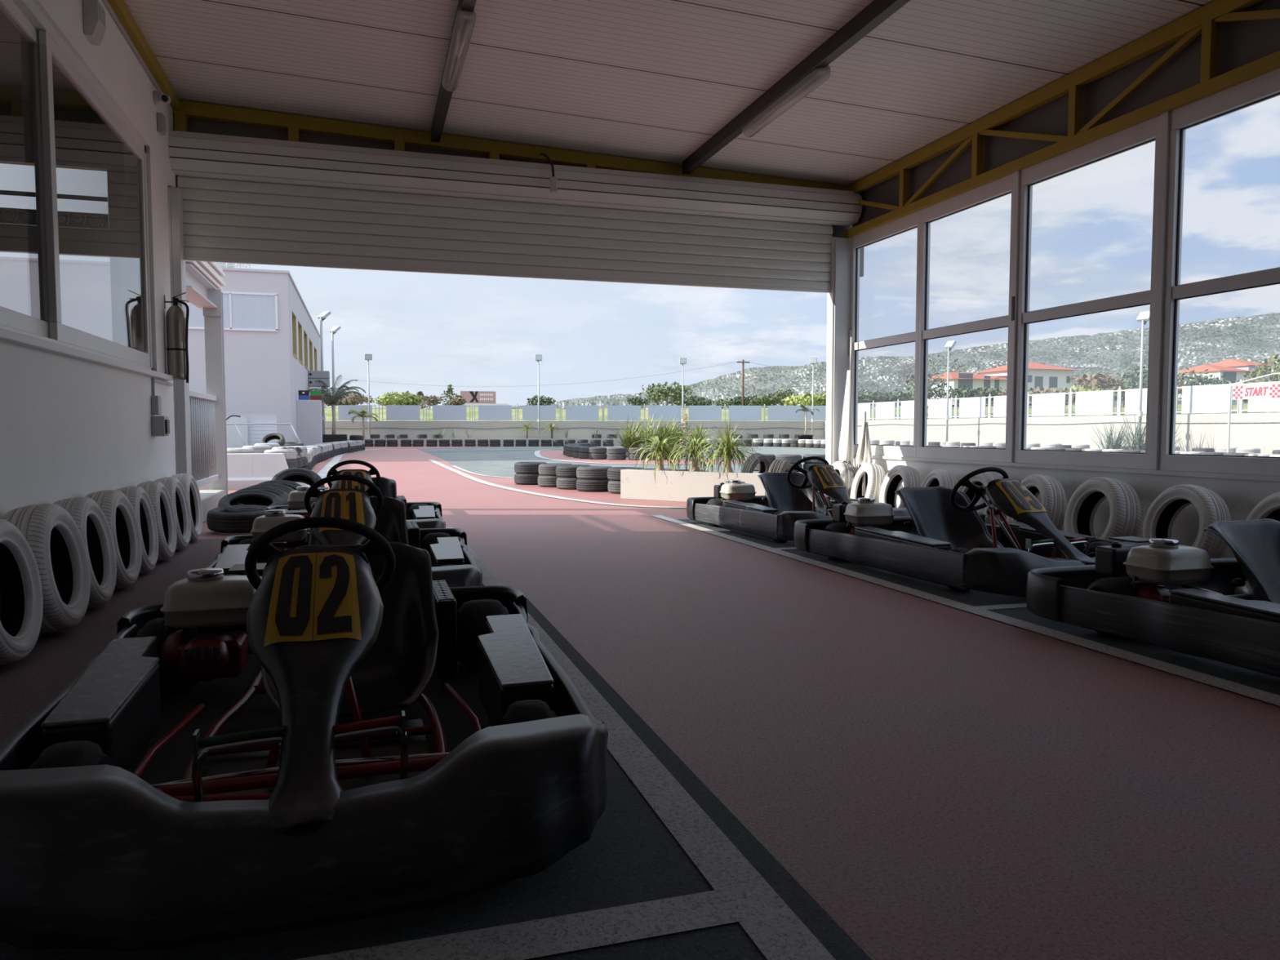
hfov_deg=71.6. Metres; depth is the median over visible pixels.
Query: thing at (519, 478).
tyre
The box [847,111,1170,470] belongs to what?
trim
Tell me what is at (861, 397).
tree
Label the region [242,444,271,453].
tyre
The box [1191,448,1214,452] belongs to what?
tyre
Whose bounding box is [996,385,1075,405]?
tree
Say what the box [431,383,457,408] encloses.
tree
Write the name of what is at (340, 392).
palm
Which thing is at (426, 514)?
go kart
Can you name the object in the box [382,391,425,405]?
tree
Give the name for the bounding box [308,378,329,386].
air conditioner
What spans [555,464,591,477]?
tyre
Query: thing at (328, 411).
field
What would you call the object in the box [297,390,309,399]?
sign
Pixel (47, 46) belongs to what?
window
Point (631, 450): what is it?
tyre
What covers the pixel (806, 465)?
tyre
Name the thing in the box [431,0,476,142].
ceiling beam
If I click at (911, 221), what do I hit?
window
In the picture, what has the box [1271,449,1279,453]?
tyre
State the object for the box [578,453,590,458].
tyre
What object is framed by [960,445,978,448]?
tyre
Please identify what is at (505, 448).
floor
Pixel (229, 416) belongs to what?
hose
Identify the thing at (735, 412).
screen
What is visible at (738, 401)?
tree
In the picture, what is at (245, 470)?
barrier
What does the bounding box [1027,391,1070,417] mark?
screen
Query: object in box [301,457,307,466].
tyre
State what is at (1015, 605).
trim
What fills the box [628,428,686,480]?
palm
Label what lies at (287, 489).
tyre
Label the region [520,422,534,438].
yucca
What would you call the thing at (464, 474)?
trim
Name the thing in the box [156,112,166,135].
junction box
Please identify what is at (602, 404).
upright
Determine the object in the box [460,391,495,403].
billboard
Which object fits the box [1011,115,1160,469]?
window
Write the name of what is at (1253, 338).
hill
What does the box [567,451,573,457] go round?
tyre
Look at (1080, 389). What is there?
tree
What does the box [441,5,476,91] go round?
lamp
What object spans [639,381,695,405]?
tree
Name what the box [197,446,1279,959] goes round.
floor
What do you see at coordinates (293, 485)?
tyre
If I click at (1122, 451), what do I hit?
tyre
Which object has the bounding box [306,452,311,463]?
tyre
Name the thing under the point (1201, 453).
tyre
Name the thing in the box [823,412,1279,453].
wall
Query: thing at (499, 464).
ground
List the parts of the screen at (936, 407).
frame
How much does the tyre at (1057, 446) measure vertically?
0.210 m
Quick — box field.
[324,404,1279,421]
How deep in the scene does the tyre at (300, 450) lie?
18.60 m
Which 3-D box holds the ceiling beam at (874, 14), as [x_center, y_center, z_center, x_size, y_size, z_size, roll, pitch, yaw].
[2.403,-3.167,3.906,0.090,0.130,12.780,-1,3,-17]
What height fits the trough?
0.780 m
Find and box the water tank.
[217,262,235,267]
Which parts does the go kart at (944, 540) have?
plate, fuel tank, seat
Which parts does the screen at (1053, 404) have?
frame, frame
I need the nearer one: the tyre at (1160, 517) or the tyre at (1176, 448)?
the tyre at (1160, 517)
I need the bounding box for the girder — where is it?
[172,99,846,190]
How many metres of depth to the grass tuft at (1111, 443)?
30.95 m
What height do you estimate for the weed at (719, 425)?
0.864 m
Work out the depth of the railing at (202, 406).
10.21 m
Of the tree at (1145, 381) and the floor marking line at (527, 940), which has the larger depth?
the tree at (1145, 381)
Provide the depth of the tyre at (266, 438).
25.11 m
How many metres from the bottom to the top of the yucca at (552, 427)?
0.917 m
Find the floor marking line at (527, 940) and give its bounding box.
[293,889,741,959]
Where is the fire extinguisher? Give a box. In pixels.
[164,292,189,382]
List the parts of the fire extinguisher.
handle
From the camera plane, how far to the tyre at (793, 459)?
21.11 m
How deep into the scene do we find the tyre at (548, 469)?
15.57 m
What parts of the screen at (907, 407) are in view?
frame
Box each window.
[0,0,152,369]
[848,209,920,457]
[916,173,1013,462]
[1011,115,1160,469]
[1158,68,1279,475]
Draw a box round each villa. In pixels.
[906,372,1007,407]
[976,362,1075,405]
[990,375,1007,378]
[1071,377,1084,391]
[1177,364,1253,398]
[1209,359,1271,382]
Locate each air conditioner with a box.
[307,370,329,379]
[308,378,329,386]
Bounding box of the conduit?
[102,0,162,95]
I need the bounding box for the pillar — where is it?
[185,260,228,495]
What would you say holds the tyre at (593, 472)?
on the tyre at (582, 485)
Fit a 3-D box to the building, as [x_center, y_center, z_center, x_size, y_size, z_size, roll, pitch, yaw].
[-21.871,-4.462,39.336,13.630,6.440,22.560,-1,3,-17]
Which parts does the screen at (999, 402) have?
frame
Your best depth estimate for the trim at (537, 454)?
28.33 m
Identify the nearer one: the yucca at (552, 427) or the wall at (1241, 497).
the wall at (1241, 497)
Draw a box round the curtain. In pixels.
[177,175,832,289]
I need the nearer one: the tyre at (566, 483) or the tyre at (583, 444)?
the tyre at (566, 483)
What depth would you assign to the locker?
28.14 m
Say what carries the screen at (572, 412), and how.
on the wall at (583, 429)
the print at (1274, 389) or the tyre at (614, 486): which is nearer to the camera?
the tyre at (614, 486)
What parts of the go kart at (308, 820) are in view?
starter handle, fuel tank, tie rod, plate, seat, tie rod, tread plate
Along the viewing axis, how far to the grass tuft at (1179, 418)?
29.55 m
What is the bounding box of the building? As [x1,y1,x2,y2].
[0,256,320,442]
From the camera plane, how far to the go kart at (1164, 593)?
4.21 m
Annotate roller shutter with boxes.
[167,130,862,500]
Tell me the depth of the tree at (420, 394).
77.36 m
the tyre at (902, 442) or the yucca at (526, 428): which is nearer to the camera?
the tyre at (902, 442)
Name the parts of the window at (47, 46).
sash, sash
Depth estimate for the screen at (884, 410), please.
48.30 m
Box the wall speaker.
[82,0,106,45]
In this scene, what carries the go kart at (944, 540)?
on the floor at (1260, 681)
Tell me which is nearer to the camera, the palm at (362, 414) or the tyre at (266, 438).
the tyre at (266, 438)
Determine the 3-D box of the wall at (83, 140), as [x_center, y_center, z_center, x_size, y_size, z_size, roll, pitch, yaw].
[-6.840,-1.430,7.814,4.580,4.000,0.100,-1,3,-17]
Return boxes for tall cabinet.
[296,400,322,445]
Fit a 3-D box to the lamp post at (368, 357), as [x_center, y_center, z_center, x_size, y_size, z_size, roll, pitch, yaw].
[-16.078,-4.741,52.627,0.422,5.475,0.325,-1,4,-23]
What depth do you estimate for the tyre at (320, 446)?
27.69 m
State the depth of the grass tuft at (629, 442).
32.70 m
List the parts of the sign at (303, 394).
panel, panel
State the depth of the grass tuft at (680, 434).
33.46 m
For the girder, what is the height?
0.410 m
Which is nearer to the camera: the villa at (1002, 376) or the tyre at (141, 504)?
the tyre at (141, 504)
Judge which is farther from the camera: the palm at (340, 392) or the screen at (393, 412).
the screen at (393, 412)
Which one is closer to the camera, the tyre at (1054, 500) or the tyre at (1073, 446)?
the tyre at (1054, 500)
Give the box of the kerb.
[199,489,225,522]
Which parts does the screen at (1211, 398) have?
frame, frame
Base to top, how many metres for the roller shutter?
3.846 m
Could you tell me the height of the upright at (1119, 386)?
1.120 m
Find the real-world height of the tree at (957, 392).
2.529 m
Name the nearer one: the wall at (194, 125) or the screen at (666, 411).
the wall at (194, 125)
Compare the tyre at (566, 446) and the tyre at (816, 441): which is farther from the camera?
the tyre at (816, 441)
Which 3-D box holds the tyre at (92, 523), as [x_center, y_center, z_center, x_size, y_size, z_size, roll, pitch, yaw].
[-3.155,0.411,5.013,0.278,0.629,0.630,-1,3,-18]
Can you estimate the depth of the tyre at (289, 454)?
17.86 m
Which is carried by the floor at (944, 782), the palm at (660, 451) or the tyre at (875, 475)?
the tyre at (875, 475)
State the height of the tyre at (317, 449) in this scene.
0.254 m
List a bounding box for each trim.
[0,328,173,380]
[307,445,514,486]
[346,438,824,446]
[428,459,686,508]
[451,465,507,477]
[517,588,871,959]
[534,449,691,464]
[651,515,1279,706]
[773,546,796,549]
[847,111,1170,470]
[853,454,1279,481]
[972,603,1026,609]
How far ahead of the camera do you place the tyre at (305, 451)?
19.34 m
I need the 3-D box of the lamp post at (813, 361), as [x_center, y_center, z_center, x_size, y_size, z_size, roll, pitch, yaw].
[10.472,-4.732,53.750,0.422,5.327,0.261,0,3,6]
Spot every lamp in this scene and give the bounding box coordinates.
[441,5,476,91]
[742,65,831,137]
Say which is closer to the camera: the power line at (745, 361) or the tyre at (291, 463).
the tyre at (291, 463)
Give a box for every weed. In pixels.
[435,426,446,438]
[448,423,462,438]
[462,427,475,438]
[562,425,571,438]
[591,426,602,438]
[715,425,724,438]
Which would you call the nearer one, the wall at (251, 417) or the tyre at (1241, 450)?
the tyre at (1241, 450)
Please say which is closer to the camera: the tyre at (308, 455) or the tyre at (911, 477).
the tyre at (911, 477)
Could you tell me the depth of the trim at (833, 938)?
2.27 m
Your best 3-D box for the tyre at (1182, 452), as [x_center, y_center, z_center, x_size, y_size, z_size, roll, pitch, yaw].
[15.198,-0.680,24.397,0.629,0.211,0.629,-1,3,-12]
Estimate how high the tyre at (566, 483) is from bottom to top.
0.208 m
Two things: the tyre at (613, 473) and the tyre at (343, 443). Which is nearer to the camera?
the tyre at (613, 473)
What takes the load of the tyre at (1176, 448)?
on the tyre
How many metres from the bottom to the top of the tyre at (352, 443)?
0.253 m
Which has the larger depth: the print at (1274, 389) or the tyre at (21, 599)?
the print at (1274, 389)
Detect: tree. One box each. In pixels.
[324,391,374,406]
[372,391,406,407]
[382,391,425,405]
[415,391,430,408]
[422,394,441,407]
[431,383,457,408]
[448,394,466,404]
[525,394,555,405]
[625,395,651,408]
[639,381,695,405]
[671,395,715,407]
[714,398,736,408]
[729,395,759,405]
[747,392,782,407]
[773,387,798,405]
[781,393,812,405]
[793,391,826,405]
[813,391,866,405]
[857,387,884,403]
[861,390,909,405]
[882,388,912,405]
[901,371,951,400]
[908,351,977,379]
[937,385,985,405]
[973,386,1004,405]
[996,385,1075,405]
[1045,384,1117,404]
[1074,370,1130,399]
[1109,372,1147,407]
[1120,362,1147,388]
[1177,364,1222,399]
[1177,375,1186,398]
[1194,375,1232,385]
[1231,377,1266,404]
[1238,352,1279,382]
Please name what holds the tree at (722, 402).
on the field
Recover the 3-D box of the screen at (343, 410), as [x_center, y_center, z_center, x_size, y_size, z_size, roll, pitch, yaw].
[-17.183,-4.055,53.536,2.500,0.960,0.040,0,3,-2]
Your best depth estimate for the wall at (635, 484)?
12.51 m
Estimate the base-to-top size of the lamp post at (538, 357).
5.477 m
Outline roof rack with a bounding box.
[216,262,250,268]
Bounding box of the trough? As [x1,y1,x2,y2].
[322,434,346,443]
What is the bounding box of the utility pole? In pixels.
[736,360,749,405]
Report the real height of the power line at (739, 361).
3.010 m
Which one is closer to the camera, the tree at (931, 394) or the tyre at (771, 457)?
the tyre at (771, 457)
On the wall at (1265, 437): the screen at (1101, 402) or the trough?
the screen at (1101, 402)
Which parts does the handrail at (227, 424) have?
rail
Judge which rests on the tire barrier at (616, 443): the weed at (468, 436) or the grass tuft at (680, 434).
the weed at (468, 436)
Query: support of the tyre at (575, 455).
on the floor at (551, 454)
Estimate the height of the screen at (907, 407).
0.980 m
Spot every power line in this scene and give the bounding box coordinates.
[334,360,740,386]
[745,360,811,371]
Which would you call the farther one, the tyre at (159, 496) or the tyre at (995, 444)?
the tyre at (995, 444)
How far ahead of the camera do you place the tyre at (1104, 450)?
27.09 m
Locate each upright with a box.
[602,404,604,421]
[955,395,956,418]
[988,393,991,417]
[1069,389,1071,416]
[1118,386,1120,415]
[1239,379,1242,413]
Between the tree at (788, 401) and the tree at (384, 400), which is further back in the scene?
the tree at (788, 401)
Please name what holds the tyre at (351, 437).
on the tyre
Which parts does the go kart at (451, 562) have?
fuel tank, plate, seat, tread plate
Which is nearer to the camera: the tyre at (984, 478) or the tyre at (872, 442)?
the tyre at (984, 478)
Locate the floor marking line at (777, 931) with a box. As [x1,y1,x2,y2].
[445,527,835,959]
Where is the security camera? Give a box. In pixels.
[152,90,171,105]
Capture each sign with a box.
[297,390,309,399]
[310,390,321,399]
[1226,372,1279,453]
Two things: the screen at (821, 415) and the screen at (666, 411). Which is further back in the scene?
the screen at (821, 415)
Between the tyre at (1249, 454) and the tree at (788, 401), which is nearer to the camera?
the tyre at (1249, 454)
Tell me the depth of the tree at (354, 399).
70.12 m
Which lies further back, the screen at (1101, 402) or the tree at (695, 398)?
the tree at (695, 398)
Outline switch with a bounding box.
[549,176,557,192]
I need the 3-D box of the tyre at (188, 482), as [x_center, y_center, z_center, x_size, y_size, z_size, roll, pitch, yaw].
[-4.108,0.248,8.011,0.233,0.615,0.616,-1,3,-17]
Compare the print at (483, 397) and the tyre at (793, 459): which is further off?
the print at (483, 397)
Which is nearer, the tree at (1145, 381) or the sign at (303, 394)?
the sign at (303, 394)
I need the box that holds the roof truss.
[844,0,1279,238]
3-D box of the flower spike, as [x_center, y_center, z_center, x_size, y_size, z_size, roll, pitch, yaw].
[0.676,-0.515,13.183,0.193,0.958,0.126,0,3,-5]
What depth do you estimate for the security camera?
7.73 m
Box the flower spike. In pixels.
[679,413,692,471]
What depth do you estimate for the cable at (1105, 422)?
34.32 m
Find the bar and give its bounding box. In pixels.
[206,718,428,795]
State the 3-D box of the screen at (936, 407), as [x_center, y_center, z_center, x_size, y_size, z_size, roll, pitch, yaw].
[14.799,-3.522,43.729,0.040,0.980,2.340,-1,3,-17]
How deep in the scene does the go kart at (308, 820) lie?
2.02 m
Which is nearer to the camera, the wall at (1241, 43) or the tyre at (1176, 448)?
the wall at (1241, 43)
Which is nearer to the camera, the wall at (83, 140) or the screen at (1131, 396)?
the wall at (83, 140)
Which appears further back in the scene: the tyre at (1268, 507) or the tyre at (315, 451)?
the tyre at (315, 451)
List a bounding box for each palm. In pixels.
[309,374,366,434]
[348,407,377,439]
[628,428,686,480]
[662,431,722,474]
[695,420,764,478]
[795,404,819,435]
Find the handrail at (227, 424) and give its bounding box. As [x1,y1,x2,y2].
[226,422,300,445]
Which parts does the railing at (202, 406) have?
rail, rail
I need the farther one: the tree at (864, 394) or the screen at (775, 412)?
the tree at (864, 394)
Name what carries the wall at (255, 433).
on the floor at (227, 446)
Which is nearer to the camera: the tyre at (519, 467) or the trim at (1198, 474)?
the trim at (1198, 474)
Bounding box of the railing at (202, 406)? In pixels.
[189,390,218,487]
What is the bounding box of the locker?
[226,416,248,446]
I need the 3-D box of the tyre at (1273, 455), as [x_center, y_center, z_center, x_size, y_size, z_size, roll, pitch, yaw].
[15.635,-0.514,21.512,0.629,0.207,0.629,3,5,45]
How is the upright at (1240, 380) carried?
on the wall at (1265, 437)
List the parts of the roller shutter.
guide rail, rail, guide rail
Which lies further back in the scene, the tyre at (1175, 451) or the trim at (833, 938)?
the tyre at (1175, 451)
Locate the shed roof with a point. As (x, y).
(466, 404)
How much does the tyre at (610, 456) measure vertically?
0.212 m
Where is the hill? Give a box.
[325,312,1279,409]
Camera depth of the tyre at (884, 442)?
45.86 m
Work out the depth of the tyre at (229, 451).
16.84 m
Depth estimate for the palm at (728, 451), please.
12.23 m
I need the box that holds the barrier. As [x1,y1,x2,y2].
[198,453,307,489]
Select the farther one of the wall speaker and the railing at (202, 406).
the railing at (202, 406)
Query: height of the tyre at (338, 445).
0.255 m
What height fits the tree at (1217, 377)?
3.795 m
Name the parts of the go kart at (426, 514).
fuel tank, plate, seat, tread plate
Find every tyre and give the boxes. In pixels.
[0,503,90,634]
[0,519,43,665]
[53,497,116,608]
[84,489,142,589]
[116,486,158,573]
[136,480,177,560]
[155,476,191,550]
[171,473,202,541]
[206,505,267,533]
[217,489,284,512]
[226,448,254,453]
[231,486,288,506]
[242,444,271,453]
[248,483,294,493]
[253,443,279,448]
[258,480,302,490]
[261,432,284,446]
[263,448,297,459]
[271,446,303,458]
[271,467,324,490]
[282,445,307,457]
[284,441,303,445]
[285,459,297,468]
[295,458,302,467]
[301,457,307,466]
[304,445,323,453]
[306,446,318,455]
[306,447,316,456]
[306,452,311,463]
[308,444,327,453]
[312,444,330,451]
[317,443,334,449]
[318,453,323,462]
[323,442,339,448]
[330,441,345,448]
[339,440,353,446]
[349,435,363,440]
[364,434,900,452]
[514,462,546,473]
[514,473,539,484]
[537,462,571,475]
[537,475,558,487]
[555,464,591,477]
[555,476,578,489]
[564,444,579,450]
[567,445,583,451]
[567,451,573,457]
[572,446,580,452]
[573,443,586,446]
[573,452,580,457]
[576,465,611,479]
[576,479,610,492]
[578,446,595,453]
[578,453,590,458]
[588,447,607,453]
[588,453,607,459]
[607,447,626,453]
[607,453,626,459]
[607,466,644,480]
[607,480,620,493]
[628,447,648,453]
[628,453,647,460]
[641,467,675,471]
[671,469,706,471]
[741,453,770,473]
[750,453,775,462]
[753,462,771,471]
[764,459,792,495]
[775,454,801,463]
[791,463,802,471]
[802,454,825,463]
[803,462,824,470]
[813,439,823,444]
[824,461,856,500]
[850,462,885,502]
[870,440,879,444]
[879,465,922,507]
[882,440,894,444]
[900,440,910,445]
[921,469,957,488]
[928,441,940,445]
[940,440,951,446]
[942,445,959,447]
[946,441,960,446]
[958,471,1006,524]
[960,442,975,446]
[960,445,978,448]
[978,445,996,448]
[981,442,993,445]
[992,442,1005,446]
[1007,474,1066,529]
[1026,443,1039,447]
[1031,447,1048,449]
[1044,443,1062,447]
[1048,447,1066,450]
[1055,444,1071,448]
[1063,476,1142,542]
[1065,448,1084,450]
[1071,444,1089,448]
[1082,448,1102,451]
[1102,448,1123,452]
[1120,449,1142,453]
[1142,484,1231,558]
[1174,445,1180,450]
[1174,450,1183,453]
[1179,451,1204,454]
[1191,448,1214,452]
[1199,452,1225,455]
[1215,447,1238,453]
[1222,453,1248,456]
[1235,447,1260,453]
[1244,453,1272,456]
[1245,492,1279,521]
[1269,453,1279,457]
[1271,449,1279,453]
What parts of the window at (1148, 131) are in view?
handle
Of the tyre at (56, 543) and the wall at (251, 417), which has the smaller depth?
the tyre at (56, 543)
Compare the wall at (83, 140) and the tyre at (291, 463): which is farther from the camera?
the tyre at (291, 463)
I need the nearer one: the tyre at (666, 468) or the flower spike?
the flower spike
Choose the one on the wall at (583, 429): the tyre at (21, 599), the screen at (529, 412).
the screen at (529, 412)
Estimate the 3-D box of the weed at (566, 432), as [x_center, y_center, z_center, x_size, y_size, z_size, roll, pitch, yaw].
[-4.636,-2.922,53.164,1.156,0.861,0.978,-1,3,-17]
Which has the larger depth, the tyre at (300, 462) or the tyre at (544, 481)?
the tyre at (300, 462)
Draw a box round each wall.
[0,0,177,519]
[0,8,89,106]
[0,97,129,346]
[177,117,863,276]
[235,413,277,428]
[248,421,277,445]
[324,421,823,438]
[620,469,764,502]
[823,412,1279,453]
[848,457,1279,557]
[852,0,1279,226]
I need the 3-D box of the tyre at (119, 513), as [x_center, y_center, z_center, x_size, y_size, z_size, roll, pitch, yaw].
[-3.346,0.377,5.612,0.268,0.630,0.630,-1,3,-16]
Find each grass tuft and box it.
[608,415,655,452]
[624,413,673,448]
[646,416,689,447]
[666,420,695,452]
[684,419,713,442]
[1088,417,1135,448]
[1108,403,1176,449]
[1128,417,1186,448]
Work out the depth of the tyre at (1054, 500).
7.25 m
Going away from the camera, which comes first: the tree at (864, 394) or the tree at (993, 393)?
the tree at (993, 393)
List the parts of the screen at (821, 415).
panel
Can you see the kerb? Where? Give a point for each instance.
(210, 499)
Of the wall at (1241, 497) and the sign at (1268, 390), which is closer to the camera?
the wall at (1241, 497)
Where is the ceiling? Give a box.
[123,0,1214,186]
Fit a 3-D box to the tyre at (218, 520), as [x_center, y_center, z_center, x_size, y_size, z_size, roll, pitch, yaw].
[-3.985,0.389,8.875,0.629,0.238,0.629,-1,4,-21]
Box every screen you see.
[335,404,376,420]
[382,404,424,420]
[428,404,470,421]
[474,404,515,421]
[518,404,559,421]
[561,404,602,421]
[604,405,644,420]
[644,405,684,421]
[684,404,724,421]
[724,404,765,421]
[764,405,804,421]
[791,404,826,421]
[857,402,872,419]
[873,400,897,419]
[897,400,914,419]
[927,397,955,417]
[955,395,989,417]
[989,395,1006,417]
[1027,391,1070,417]
[1070,389,1119,416]
[1119,388,1146,415]
[1176,382,1239,413]
[1240,381,1279,413]
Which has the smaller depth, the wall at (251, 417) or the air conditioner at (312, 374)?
the wall at (251, 417)
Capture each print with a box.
[469,391,478,402]
[480,393,493,400]
[1232,386,1243,399]
[1269,384,1279,397]
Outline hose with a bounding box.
[226,414,240,420]
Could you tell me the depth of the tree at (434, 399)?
82.22 m
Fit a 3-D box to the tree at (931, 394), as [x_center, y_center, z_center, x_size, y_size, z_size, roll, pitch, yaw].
[23.908,-7.083,73.988,3.930,4.422,3.784,0,3,5]
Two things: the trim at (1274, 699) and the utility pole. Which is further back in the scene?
the utility pole
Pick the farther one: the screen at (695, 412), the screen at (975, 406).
the screen at (695, 412)
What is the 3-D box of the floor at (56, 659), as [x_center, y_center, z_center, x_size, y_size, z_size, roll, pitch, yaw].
[-2.146,0.877,2.479,0.770,0.001,12.100,-1,3,-17]
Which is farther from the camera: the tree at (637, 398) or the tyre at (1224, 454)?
the tree at (637, 398)
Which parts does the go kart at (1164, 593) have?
plate, starter handle, fuel tank, seat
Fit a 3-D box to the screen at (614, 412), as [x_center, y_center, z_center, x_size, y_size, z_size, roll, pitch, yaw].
[-0.967,-4.091,54.167,2.500,0.960,0.040,0,3,-2]
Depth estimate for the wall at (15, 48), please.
7.44 m
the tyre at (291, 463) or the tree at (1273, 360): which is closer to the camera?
the tyre at (291, 463)
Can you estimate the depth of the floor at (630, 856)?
1.97 m
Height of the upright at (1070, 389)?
1.120 m
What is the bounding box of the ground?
[417,445,825,478]
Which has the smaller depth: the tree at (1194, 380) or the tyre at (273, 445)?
the tyre at (273, 445)
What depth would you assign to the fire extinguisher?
8.02 m
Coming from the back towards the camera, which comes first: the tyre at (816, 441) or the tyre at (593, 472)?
the tyre at (816, 441)
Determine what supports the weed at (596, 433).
on the tire barrier at (616, 443)
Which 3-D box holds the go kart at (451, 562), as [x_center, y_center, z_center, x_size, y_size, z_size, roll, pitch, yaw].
[-1.773,0.336,5.336,1.658,0.762,2.498,-1,3,-17]
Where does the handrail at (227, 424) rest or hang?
on the floor at (227, 446)
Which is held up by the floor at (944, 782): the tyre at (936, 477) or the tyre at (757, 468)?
the tyre at (936, 477)
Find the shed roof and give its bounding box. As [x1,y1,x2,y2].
[438,403,508,408]
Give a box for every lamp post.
[317,311,331,434]
[328,325,341,434]
[364,353,372,438]
[534,354,542,438]
[679,357,686,429]
[809,357,817,435]
[944,340,956,445]
[1136,311,1150,447]
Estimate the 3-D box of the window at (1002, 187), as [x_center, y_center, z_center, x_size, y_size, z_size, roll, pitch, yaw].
[3.219,-1.510,8.771,0.090,2.620,1.440,-1,3,-17]
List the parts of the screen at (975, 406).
frame, frame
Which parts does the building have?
frame, frame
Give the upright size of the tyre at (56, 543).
0.641 m
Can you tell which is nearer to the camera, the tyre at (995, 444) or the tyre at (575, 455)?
the tyre at (575, 455)
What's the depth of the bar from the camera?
2.61 m
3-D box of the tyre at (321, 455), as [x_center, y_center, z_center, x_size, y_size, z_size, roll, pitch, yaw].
[-10.263,-0.700,27.823,0.629,0.256,0.629,-1,3,-19]
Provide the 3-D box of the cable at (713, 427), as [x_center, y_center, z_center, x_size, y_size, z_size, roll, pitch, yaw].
[-4.265,-3.152,54.053,31.255,0.129,0.029,0,3,-2]
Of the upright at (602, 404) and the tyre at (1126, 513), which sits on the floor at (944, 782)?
the tyre at (1126, 513)
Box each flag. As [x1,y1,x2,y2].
[838,337,853,464]
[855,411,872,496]
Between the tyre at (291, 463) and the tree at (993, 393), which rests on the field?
the tree at (993, 393)
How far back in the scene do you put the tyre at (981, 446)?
31.81 m
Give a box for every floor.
[0,538,223,745]
[0,583,767,959]
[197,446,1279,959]
[226,446,242,448]
[423,446,564,452]
[539,449,744,464]
[675,519,1279,695]
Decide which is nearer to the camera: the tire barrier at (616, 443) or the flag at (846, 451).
the flag at (846, 451)
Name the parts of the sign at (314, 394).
panel, panel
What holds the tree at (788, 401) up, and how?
on the field
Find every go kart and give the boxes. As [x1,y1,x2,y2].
[0,516,608,951]
[205,474,482,586]
[265,459,445,532]
[686,456,910,542]
[793,466,1148,596]
[1026,518,1279,677]
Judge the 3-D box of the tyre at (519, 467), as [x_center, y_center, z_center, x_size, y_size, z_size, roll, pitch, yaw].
[-2.025,-0.227,16.506,0.629,0.210,0.629,1,3,9]
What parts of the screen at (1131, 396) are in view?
frame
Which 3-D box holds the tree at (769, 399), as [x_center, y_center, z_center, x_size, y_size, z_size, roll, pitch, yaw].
[13.966,-8.205,98.257,4.281,2.984,4.250,-1,3,-17]
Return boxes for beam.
[106,0,179,110]
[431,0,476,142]
[682,0,910,173]
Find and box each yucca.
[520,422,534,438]
[542,422,560,438]
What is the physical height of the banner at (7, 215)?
0.140 m
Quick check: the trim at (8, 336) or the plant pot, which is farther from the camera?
the plant pot
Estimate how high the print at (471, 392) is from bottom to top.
1.314 m
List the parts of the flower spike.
stem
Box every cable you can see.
[324,426,824,429]
[540,152,557,192]
[823,422,1279,426]
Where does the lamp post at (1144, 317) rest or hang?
on the ground
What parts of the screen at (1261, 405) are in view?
frame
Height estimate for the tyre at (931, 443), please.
0.209 m
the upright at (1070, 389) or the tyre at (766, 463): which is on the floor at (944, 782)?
the tyre at (766, 463)
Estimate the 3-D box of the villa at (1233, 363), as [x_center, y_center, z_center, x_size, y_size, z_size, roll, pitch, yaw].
[76.614,-13.222,114.665,4.506,4.779,8.000,-1,3,-17]
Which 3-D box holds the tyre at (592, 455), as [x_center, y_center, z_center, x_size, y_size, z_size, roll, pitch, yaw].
[-1.420,-0.803,30.014,0.629,0.212,0.629,1,3,14]
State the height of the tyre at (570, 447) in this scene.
0.211 m
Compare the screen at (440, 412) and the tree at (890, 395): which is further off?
the tree at (890, 395)
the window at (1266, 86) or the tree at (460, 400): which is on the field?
the tree at (460, 400)
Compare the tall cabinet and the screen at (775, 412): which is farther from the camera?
the screen at (775, 412)
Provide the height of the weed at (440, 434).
0.919 m
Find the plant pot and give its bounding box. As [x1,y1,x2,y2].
[797,435,813,439]
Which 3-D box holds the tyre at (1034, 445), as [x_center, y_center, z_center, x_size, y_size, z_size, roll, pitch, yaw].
[15.970,-1.377,36.150,0.629,0.255,0.629,0,3,-2]
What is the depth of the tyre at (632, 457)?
29.13 m
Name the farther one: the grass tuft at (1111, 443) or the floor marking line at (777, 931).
the grass tuft at (1111, 443)
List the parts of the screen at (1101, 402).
frame, frame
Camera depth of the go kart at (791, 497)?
8.71 m
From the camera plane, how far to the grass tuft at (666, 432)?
32.78 m
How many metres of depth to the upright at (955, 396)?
42.56 m
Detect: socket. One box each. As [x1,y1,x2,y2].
[151,377,173,435]
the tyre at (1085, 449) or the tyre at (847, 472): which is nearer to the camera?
the tyre at (847, 472)
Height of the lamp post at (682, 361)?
5.327 m
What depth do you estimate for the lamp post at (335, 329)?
50.94 m
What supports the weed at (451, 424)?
on the tire barrier at (616, 443)

